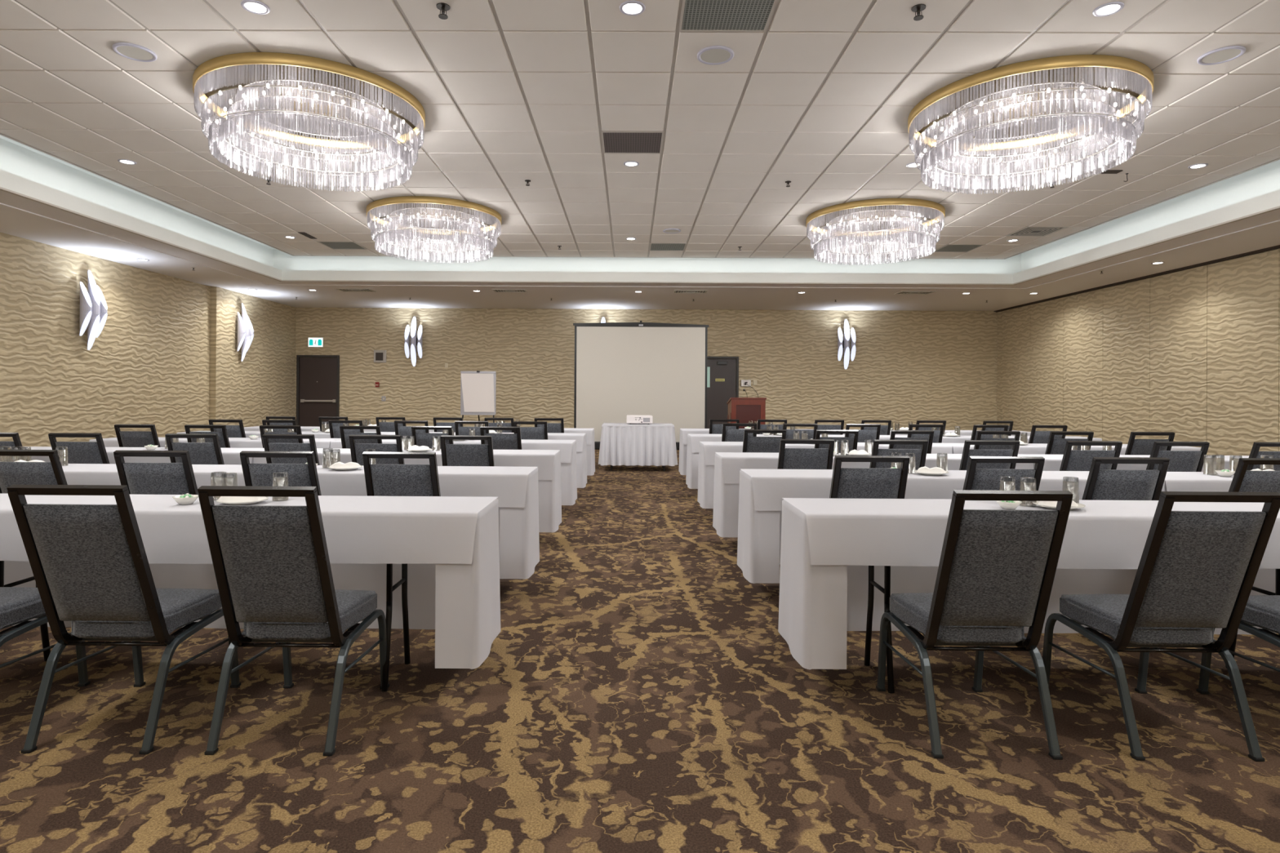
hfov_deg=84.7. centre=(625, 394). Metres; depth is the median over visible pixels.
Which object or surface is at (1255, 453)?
banquet chair
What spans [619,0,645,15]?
recessed light
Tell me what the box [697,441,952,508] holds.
tablecloth
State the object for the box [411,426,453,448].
banquet chair
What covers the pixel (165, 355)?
wall
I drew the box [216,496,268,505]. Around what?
plate
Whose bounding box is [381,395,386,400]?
light switch
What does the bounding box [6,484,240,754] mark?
banquet chair
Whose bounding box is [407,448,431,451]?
plate
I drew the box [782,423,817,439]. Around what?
banquet chair
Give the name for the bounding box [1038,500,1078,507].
folded napkin
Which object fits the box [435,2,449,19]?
sprinkler
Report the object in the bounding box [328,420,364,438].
banquet chair
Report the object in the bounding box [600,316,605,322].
wall sconce
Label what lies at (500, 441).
banquet chair
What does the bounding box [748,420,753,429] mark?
drinking glass
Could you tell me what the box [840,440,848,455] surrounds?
drinking glass
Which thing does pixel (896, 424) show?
drinking glass
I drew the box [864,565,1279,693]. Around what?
folding table
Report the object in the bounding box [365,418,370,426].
drinking glass
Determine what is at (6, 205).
trim
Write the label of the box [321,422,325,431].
drinking glass
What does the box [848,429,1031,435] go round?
tablecloth
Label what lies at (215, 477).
drinking glass
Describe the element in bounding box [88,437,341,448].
tablecloth
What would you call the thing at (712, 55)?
ceiling speaker
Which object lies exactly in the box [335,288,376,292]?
ceiling vent
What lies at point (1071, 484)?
drinking glass
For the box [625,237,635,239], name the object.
recessed light
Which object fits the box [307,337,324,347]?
exit sign
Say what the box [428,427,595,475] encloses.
tablecloth
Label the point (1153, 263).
recessed light
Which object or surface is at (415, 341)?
wall sconce
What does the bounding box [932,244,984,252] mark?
ceiling vent
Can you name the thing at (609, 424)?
topper
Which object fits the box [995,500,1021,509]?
candy bowl
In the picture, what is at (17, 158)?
cove
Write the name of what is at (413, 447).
folded napkin
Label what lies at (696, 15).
ceiling vent
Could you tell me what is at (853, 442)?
banquet chair
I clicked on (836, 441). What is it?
drinking glass
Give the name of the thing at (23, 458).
drinking glass
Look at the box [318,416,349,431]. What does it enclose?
banquet chair
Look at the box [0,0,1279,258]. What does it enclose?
ceiling
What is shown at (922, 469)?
folded napkin
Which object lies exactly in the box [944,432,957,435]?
folded napkin
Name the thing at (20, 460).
folded napkin
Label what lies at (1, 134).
trim
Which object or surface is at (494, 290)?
ceiling vent
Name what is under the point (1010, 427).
banquet chair
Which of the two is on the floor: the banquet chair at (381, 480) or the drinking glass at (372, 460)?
the banquet chair at (381, 480)
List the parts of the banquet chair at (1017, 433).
backrest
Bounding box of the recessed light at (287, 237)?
[284,235,295,238]
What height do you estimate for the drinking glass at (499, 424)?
0.122 m
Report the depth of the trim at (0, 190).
9.13 m
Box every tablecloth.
[0,493,500,669]
[31,446,264,464]
[62,463,120,484]
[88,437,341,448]
[177,431,391,438]
[191,464,539,579]
[244,426,376,431]
[253,448,561,532]
[330,439,577,505]
[381,431,586,488]
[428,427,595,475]
[678,428,845,475]
[685,433,890,488]
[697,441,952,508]
[712,452,1033,537]
[737,468,1164,583]
[777,497,1279,669]
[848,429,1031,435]
[884,435,1102,443]
[937,443,1200,454]
[1017,453,1248,471]
[1164,471,1234,492]
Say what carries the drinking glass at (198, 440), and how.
on the tablecloth at (230, 455)
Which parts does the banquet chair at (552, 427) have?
backrest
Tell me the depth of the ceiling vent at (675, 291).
13.91 m
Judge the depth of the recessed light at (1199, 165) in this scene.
7.55 m
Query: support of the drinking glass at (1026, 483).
on the tablecloth at (828, 546)
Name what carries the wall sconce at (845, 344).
attached to the wall at (907, 366)
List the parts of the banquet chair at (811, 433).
backrest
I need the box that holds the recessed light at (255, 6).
[240,0,270,14]
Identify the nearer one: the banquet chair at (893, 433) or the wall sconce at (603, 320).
the banquet chair at (893, 433)
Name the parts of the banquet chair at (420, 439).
backrest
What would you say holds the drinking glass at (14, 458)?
on the tablecloth at (74, 473)
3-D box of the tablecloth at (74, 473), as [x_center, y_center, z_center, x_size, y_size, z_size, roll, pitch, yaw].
[-4.255,0.779,4.490,2.477,0.632,0.494,0,0,0]
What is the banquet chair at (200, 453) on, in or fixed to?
on the floor
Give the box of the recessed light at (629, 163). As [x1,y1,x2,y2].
[623,160,639,166]
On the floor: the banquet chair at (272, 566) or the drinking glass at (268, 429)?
the banquet chair at (272, 566)
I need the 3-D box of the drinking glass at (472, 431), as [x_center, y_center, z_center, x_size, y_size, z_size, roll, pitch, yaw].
[-1.613,0.420,7.371,0.067,0.122,0.065,0,0,-25]
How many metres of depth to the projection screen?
12.95 m
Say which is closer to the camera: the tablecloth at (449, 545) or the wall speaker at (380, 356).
the tablecloth at (449, 545)
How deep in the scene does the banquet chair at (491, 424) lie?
9.30 m
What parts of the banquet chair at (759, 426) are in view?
backrest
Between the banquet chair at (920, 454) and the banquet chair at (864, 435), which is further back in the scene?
the banquet chair at (864, 435)
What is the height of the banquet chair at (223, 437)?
0.929 m
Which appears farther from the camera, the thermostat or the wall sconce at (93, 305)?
the thermostat
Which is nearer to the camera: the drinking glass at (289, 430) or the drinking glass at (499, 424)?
the drinking glass at (289, 430)
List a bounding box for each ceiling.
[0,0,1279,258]
[0,191,1279,311]
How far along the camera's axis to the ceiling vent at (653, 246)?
11.84 m
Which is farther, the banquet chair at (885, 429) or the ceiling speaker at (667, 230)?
the ceiling speaker at (667, 230)
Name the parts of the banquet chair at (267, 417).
backrest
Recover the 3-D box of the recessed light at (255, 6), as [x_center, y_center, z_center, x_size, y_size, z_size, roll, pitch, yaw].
[-2.398,-2.506,4.549,0.170,0.008,0.170,0,0,0]
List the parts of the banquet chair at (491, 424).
backrest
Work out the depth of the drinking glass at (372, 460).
4.52 m
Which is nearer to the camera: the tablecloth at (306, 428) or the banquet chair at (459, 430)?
the banquet chair at (459, 430)
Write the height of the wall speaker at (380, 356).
0.300 m
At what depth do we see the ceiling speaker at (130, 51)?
5.15 m
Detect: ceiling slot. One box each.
[297,231,316,239]
[1100,169,1122,173]
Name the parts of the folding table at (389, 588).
leg, cross rail, leg, leg, cross rail, leg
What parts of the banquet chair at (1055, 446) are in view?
backrest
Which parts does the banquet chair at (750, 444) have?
backrest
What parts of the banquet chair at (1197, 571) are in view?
leg, leg, seat frame, seat, leg, frame, backrest, leg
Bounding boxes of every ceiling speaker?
[111,42,156,62]
[662,228,680,233]
[697,45,733,64]
[1197,45,1245,65]
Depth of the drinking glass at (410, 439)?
5.91 m
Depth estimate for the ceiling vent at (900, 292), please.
13.93 m
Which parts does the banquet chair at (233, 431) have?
backrest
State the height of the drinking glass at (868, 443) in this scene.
0.122 m
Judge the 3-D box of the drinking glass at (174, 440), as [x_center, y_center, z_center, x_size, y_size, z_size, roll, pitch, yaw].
[-3.831,0.405,5.961,0.067,0.122,0.065,0,0,-43]
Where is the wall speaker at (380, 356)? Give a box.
[373,350,386,362]
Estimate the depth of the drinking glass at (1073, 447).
5.78 m
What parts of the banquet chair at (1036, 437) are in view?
backrest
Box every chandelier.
[192,52,425,176]
[366,195,502,253]
[805,198,945,255]
[907,54,1154,178]
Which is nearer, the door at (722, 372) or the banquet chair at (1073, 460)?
the banquet chair at (1073, 460)
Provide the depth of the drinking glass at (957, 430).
8.62 m
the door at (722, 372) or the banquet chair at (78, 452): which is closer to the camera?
the banquet chair at (78, 452)
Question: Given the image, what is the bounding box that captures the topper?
[601,422,674,426]
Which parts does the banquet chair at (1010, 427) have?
backrest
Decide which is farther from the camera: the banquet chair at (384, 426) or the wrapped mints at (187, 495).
the banquet chair at (384, 426)
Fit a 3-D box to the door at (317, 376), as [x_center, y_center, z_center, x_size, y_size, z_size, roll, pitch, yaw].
[-7.420,0.141,16.900,1.025,2.160,0.090,0,0,0]
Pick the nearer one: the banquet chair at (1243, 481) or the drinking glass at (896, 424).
the banquet chair at (1243, 481)
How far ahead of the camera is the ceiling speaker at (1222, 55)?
5.10 m
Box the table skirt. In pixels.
[598,426,677,466]
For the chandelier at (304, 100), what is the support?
hanging from the ceiling at (821, 100)
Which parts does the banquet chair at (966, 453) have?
backrest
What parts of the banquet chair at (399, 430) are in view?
backrest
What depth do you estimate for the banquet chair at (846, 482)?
3.69 m
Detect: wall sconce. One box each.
[79,270,107,350]
[237,302,253,361]
[404,316,422,366]
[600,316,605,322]
[837,319,856,368]
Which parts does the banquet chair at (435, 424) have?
backrest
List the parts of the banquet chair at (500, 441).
backrest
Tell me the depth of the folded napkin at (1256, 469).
4.32 m
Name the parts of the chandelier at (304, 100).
ceiling plate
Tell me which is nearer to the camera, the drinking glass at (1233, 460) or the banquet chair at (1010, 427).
the drinking glass at (1233, 460)
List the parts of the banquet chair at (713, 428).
backrest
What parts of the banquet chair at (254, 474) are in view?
backrest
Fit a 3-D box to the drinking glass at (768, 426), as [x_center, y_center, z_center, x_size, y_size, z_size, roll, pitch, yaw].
[1.775,0.442,8.686,0.065,0.122,0.067,0,0,-38]
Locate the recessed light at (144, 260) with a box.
[136,258,149,261]
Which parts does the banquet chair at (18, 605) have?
leg, frame, seat, seat frame, leg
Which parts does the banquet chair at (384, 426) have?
backrest, frame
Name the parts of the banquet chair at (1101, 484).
backrest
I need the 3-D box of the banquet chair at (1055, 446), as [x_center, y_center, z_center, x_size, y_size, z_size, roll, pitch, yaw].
[4.099,0.808,6.766,0.438,0.929,0.670,0,0,1]
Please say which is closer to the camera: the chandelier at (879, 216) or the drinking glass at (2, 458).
the drinking glass at (2, 458)
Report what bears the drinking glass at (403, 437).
on the tablecloth at (548, 462)
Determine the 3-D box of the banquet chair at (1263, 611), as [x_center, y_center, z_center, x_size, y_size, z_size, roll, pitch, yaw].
[2.631,0.793,2.635,0.438,0.929,0.670,0,0,0]
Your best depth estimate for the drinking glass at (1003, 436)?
7.13 m
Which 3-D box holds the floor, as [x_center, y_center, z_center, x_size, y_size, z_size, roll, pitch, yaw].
[0.334,1.351,6.946,17.600,0.200,20.500,0,0,0]
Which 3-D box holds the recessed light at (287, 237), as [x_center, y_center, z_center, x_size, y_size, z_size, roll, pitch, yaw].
[-5.377,-2.513,11.247,0.170,0.008,0.170,0,0,0]
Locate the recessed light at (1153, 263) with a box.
[1151,262,1164,264]
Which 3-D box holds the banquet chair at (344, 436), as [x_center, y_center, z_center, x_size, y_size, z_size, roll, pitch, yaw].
[-2.548,0.770,7.057,0.438,0.929,0.670,0,0,1]
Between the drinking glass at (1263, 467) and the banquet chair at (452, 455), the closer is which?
the drinking glass at (1263, 467)
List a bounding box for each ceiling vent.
[317,240,367,249]
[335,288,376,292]
[491,288,528,292]
[600,130,664,153]
[648,242,686,250]
[673,289,707,293]
[678,0,777,31]
[894,291,935,294]
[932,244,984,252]
[1005,226,1067,236]
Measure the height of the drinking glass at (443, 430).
0.122 m
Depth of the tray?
13.98 m
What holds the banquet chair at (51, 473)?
on the floor
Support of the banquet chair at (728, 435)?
on the floor
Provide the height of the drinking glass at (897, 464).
0.122 m
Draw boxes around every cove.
[0,134,1279,273]
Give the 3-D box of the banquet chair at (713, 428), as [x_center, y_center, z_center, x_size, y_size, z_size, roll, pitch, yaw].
[1.308,0.796,9.583,0.438,0.929,0.670,0,0,1]
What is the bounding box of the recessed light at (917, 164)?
[906,161,922,167]
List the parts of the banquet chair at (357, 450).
backrest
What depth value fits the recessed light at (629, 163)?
7.58 m
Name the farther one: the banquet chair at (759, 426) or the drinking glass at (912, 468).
the banquet chair at (759, 426)
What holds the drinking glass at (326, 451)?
on the tablecloth at (516, 488)
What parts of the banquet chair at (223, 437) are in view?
backrest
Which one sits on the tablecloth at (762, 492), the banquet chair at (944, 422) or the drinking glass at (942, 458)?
the drinking glass at (942, 458)
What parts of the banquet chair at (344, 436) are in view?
backrest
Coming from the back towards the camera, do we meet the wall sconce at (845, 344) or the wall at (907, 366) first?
the wall at (907, 366)
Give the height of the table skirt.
0.639 m
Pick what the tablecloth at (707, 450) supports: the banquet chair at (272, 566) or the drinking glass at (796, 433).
the drinking glass at (796, 433)
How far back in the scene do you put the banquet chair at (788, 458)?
5.07 m
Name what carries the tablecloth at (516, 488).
on the folding table
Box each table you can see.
[0,560,410,691]
[610,465,665,471]
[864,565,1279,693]
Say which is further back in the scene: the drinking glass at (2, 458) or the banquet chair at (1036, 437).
the banquet chair at (1036, 437)
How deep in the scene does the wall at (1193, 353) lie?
11.66 m
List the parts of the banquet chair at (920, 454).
backrest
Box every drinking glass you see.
[0,446,12,462]
[11,446,22,462]
[18,446,31,461]
[55,446,68,466]
[172,438,178,442]
[196,438,204,442]
[210,471,226,500]
[221,472,237,485]
[266,428,273,431]
[271,471,288,501]
[287,428,293,432]
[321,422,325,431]
[322,448,333,467]
[325,422,328,432]
[329,448,340,466]
[362,418,366,426]
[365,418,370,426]
[365,448,376,464]
[400,435,406,450]
[406,435,413,450]
[431,435,439,450]
[442,429,448,433]
[469,428,475,435]
[496,422,502,433]
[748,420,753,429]
[766,424,772,435]
[773,425,778,435]
[793,431,799,439]
[801,431,807,439]
[821,433,827,436]
[833,439,838,454]
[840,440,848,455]
[864,440,872,453]
[890,452,901,468]
[894,422,899,430]
[905,453,915,473]
[936,453,947,471]
[954,426,959,435]
[992,434,999,438]
[1000,475,1015,490]
[1001,434,1008,438]
[1019,477,1036,506]
[1020,432,1027,444]
[1062,476,1079,503]
[1071,445,1077,449]
[1080,445,1089,449]
[1102,445,1111,450]
[1203,454,1216,475]
[1213,454,1225,474]
[1229,455,1242,475]
[1260,455,1274,470]
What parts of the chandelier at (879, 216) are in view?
ceiling plate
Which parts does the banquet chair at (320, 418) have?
backrest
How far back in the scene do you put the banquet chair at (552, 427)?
9.30 m
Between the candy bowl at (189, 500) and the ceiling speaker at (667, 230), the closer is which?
the candy bowl at (189, 500)
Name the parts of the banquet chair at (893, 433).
backrest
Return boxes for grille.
[375,352,382,360]
[643,417,649,422]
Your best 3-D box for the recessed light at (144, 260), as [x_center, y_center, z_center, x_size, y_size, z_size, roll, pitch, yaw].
[-7.531,-2.095,10.950,0.170,0.008,0.170,0,0,0]
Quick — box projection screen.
[573,320,708,449]
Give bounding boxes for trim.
[0,133,1279,259]
[0,186,1279,284]
[0,190,1279,284]
[0,202,1279,288]
[993,244,1279,312]
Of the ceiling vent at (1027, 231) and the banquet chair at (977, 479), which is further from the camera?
the ceiling vent at (1027, 231)
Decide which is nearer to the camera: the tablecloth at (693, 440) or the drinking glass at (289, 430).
the drinking glass at (289, 430)
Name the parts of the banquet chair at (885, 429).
backrest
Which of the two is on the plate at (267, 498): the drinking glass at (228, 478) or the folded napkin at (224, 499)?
the folded napkin at (224, 499)
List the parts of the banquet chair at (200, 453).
backrest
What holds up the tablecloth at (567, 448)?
on the folding table
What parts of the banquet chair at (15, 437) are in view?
backrest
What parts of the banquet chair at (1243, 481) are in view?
backrest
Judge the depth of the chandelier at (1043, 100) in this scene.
5.90 m
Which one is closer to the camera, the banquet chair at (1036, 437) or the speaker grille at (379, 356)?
the banquet chair at (1036, 437)
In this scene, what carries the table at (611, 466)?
on the floor
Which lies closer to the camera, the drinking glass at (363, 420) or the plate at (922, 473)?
the plate at (922, 473)
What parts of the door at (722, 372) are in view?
vision glass, label plate, frame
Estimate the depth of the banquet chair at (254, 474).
3.74 m
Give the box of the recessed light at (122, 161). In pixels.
[117,159,136,164]
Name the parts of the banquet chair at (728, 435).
backrest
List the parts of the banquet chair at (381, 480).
backrest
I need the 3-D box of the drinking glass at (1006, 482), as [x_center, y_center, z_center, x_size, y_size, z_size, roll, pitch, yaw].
[1.717,0.433,3.157,0.067,0.122,0.065,0,0,16]
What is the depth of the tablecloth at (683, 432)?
9.82 m
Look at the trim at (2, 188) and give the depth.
11.53 m
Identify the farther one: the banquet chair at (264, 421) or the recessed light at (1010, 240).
the recessed light at (1010, 240)
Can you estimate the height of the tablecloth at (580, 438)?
0.632 m
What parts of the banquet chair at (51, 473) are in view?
backrest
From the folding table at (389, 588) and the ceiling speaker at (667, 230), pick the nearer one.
the folding table at (389, 588)
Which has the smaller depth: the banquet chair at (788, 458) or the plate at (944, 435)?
the banquet chair at (788, 458)
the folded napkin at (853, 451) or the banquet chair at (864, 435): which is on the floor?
the banquet chair at (864, 435)
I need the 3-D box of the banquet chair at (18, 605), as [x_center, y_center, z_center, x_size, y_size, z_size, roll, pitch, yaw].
[-2.488,0.763,2.646,0.438,0.929,0.670,0,0,0]
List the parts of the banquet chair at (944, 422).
backrest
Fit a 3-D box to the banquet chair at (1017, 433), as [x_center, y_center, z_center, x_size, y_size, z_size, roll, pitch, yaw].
[3.429,0.804,6.770,0.438,0.929,0.670,0,0,1]
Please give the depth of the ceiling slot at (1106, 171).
7.74 m
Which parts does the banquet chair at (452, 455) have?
backrest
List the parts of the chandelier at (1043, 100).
ceiling plate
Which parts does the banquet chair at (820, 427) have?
backrest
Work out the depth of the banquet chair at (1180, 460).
5.05 m
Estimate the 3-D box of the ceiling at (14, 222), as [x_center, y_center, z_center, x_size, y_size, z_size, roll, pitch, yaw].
[0.355,-2.119,6.951,17.400,0.120,20.100,0,0,0]
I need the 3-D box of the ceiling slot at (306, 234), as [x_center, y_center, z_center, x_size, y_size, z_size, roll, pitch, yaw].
[-5.037,-2.515,11.125,0.100,0.012,0.440,0,0,0]
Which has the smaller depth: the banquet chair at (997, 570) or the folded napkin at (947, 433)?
the banquet chair at (997, 570)
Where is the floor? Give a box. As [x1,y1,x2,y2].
[0,449,1279,852]
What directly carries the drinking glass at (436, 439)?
on the tablecloth at (548, 462)
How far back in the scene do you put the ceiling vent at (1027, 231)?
10.59 m
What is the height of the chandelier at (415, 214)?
0.535 m
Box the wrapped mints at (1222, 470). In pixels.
[1221,469,1231,471]
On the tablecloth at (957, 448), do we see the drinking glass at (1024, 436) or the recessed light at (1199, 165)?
the drinking glass at (1024, 436)
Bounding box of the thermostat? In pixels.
[740,379,751,386]
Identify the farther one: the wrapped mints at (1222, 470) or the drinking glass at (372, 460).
the drinking glass at (372, 460)
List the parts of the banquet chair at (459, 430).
backrest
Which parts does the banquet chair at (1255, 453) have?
backrest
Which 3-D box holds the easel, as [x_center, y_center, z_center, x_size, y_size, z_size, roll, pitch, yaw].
[-2.950,0.386,14.141,0.787,1.705,0.770,0,0,-1]
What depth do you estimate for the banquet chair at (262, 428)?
6.75 m
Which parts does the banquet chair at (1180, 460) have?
backrest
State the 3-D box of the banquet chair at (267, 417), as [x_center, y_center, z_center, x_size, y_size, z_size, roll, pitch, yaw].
[-4.576,0.762,9.629,0.438,0.929,0.670,0,0,0]
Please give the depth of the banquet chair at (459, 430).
8.12 m
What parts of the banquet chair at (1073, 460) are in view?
backrest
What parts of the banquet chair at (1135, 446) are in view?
backrest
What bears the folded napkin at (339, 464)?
on the plate at (346, 468)
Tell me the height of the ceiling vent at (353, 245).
0.012 m
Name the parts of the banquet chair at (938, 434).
backrest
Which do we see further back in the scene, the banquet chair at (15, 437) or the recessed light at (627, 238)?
the recessed light at (627, 238)
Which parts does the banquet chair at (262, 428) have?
backrest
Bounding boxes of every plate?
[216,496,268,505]
[328,465,362,470]
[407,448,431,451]
[845,453,871,455]
[914,470,948,475]
[943,435,959,436]
[1032,501,1085,510]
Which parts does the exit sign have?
green panel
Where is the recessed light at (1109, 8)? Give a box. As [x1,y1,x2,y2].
[1092,1,1124,16]
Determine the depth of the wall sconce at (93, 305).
10.50 m
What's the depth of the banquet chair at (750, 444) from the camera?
6.49 m
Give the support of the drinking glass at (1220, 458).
on the tablecloth at (1174, 481)
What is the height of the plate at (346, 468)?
0.018 m
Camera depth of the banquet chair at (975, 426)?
7.90 m
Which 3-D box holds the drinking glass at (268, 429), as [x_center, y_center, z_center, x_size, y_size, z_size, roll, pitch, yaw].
[-3.723,0.408,7.349,0.067,0.122,0.065,0,0,-14]
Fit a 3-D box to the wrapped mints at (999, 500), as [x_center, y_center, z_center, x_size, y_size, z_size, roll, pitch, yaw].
[1.651,0.463,3.027,0.072,0.029,0.065,0,0,15]
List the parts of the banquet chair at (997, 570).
leg, leg, seat frame, seat, leg, frame, backrest, leg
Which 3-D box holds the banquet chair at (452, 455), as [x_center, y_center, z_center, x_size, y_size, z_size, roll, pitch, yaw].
[-1.196,0.775,5.578,0.438,0.929,0.670,0,0,0]
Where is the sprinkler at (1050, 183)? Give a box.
[1048,182,1055,187]
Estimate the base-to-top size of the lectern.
1.210 m
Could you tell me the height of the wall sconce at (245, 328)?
1.200 m
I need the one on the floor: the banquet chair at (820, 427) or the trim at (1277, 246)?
the banquet chair at (820, 427)
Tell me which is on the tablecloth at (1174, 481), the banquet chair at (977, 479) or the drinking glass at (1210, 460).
the drinking glass at (1210, 460)
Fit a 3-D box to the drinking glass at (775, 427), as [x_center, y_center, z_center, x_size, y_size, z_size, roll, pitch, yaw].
[1.845,0.443,8.631,0.065,0.122,0.067,0,0,4]
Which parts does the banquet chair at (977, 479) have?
backrest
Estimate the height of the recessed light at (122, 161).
0.008 m
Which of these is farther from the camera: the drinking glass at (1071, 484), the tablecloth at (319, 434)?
the tablecloth at (319, 434)
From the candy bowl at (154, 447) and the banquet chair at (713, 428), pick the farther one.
the banquet chair at (713, 428)
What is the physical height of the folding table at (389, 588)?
0.755 m
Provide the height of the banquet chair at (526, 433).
0.929 m
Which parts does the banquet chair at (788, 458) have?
backrest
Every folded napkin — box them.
[13,459,44,462]
[217,496,268,502]
[328,462,360,468]
[408,444,431,450]
[848,449,868,454]
[916,466,946,473]
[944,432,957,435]
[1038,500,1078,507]
[1249,468,1275,471]
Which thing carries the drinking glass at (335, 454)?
on the tablecloth at (516, 488)
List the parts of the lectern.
panel, panel moulding, panel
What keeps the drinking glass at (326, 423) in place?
on the tablecloth at (319, 434)
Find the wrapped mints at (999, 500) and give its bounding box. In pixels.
[999,500,1018,502]
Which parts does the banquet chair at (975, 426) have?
backrest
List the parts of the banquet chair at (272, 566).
leg, backrest, frame, leg, seat, seat frame, leg, leg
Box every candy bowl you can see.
[143,445,158,449]
[172,494,198,504]
[248,435,258,439]
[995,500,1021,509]
[1214,470,1235,476]
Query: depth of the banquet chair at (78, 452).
5.30 m
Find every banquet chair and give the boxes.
[0,432,22,449]
[0,449,67,493]
[0,586,90,686]
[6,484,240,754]
[48,432,109,463]
[113,450,198,494]
[114,424,160,447]
[164,433,224,464]
[184,424,230,448]
[197,485,389,755]
[208,419,245,437]
[240,451,321,495]
[259,425,303,448]
[262,419,297,432]
[262,434,319,465]
[266,416,297,425]
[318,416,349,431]
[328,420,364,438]
[339,425,382,448]
[348,435,404,465]
[362,451,440,496]
[375,417,406,431]
[394,420,429,435]
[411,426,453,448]
[433,417,462,432]
[440,435,494,466]
[454,421,488,435]
[480,426,521,449]
[484,417,514,432]
[513,421,547,439]
[534,417,564,432]
[709,418,739,434]
[721,422,757,441]
[742,429,786,453]
[756,419,786,434]
[777,439,834,469]
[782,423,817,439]
[814,419,844,435]
[814,430,858,453]
[829,455,910,498]
[844,423,880,442]
[860,420,891,435]
[869,440,928,470]
[875,489,1073,759]
[888,430,933,453]
[906,424,944,443]
[915,420,946,431]
[959,440,1020,470]
[963,456,1044,490]
[970,424,1008,439]
[973,431,1020,449]
[981,420,1013,435]
[1028,425,1067,444]
[1042,491,1279,761]
[1044,431,1093,454]
[1059,440,1122,471]
[1081,457,1169,500]
[1124,431,1174,455]
[1146,441,1209,471]
[1195,595,1279,693]
[1228,457,1279,493]
[1246,442,1279,471]
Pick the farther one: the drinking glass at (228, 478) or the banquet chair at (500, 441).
the banquet chair at (500, 441)
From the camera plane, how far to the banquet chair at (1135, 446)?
6.46 m
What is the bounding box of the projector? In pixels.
[626,414,652,424]
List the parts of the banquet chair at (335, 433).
backrest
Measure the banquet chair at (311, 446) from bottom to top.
0.929 m
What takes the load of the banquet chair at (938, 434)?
on the floor
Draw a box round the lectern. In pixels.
[726,397,766,428]
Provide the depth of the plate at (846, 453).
5.63 m
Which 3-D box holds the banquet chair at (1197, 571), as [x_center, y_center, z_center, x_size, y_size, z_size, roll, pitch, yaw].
[1.966,0.789,2.639,0.438,0.929,0.670,0,0,0]
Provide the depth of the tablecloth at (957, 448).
6.89 m
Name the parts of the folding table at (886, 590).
leg, cross rail, leg, leg, cross rail, leg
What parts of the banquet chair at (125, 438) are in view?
backrest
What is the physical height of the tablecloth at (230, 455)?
0.632 m
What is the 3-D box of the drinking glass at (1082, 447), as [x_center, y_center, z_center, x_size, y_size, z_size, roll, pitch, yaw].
[3.768,0.449,5.759,0.065,0.122,0.067,0,0,22]
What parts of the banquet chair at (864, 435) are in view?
backrest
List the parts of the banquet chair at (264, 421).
backrest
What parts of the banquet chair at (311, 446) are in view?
backrest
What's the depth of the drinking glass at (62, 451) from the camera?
4.54 m
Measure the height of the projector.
0.145 m
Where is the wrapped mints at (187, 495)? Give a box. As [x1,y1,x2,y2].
[179,493,193,497]
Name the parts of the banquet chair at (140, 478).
backrest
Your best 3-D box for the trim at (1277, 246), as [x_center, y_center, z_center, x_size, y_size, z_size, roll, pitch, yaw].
[8.812,-1.994,6.900,0.085,0.030,19.900,0,0,0]
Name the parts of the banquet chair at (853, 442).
backrest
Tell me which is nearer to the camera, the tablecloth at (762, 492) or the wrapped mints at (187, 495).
the wrapped mints at (187, 495)
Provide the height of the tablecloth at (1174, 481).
0.632 m
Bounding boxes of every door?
[296,355,339,426]
[706,356,738,428]
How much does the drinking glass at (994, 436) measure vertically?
0.122 m
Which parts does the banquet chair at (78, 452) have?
backrest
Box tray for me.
[460,413,495,415]
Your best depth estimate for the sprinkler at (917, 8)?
4.50 m
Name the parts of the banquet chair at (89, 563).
leg, backrest, frame, leg, seat, seat frame, leg, leg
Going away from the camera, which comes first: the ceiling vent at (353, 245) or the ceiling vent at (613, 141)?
the ceiling vent at (613, 141)
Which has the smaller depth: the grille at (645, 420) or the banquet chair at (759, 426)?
the banquet chair at (759, 426)
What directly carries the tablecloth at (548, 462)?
on the folding table
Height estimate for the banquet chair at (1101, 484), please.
0.929 m
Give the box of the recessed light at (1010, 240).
[1007,239,1018,241]
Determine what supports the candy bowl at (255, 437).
on the tablecloth at (235, 442)
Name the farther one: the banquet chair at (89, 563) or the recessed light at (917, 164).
the recessed light at (917, 164)
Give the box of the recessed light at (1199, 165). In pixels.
[1187,163,1208,168]
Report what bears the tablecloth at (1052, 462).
on the folding table
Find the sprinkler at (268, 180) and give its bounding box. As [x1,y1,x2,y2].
[265,178,271,184]
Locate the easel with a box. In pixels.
[460,370,496,422]
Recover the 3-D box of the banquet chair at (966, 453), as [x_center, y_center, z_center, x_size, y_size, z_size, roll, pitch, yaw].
[2.628,0.797,5.355,0.438,0.929,0.670,0,0,0]
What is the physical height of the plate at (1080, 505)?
0.018 m
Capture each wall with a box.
[0,231,295,446]
[295,307,997,430]
[996,248,1279,455]
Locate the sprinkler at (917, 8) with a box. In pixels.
[911,4,925,20]
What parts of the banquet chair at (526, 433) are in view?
backrest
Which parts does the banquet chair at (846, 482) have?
backrest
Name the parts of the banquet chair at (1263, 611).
leg, seat frame, seat, frame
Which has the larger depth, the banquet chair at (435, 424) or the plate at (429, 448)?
the banquet chair at (435, 424)

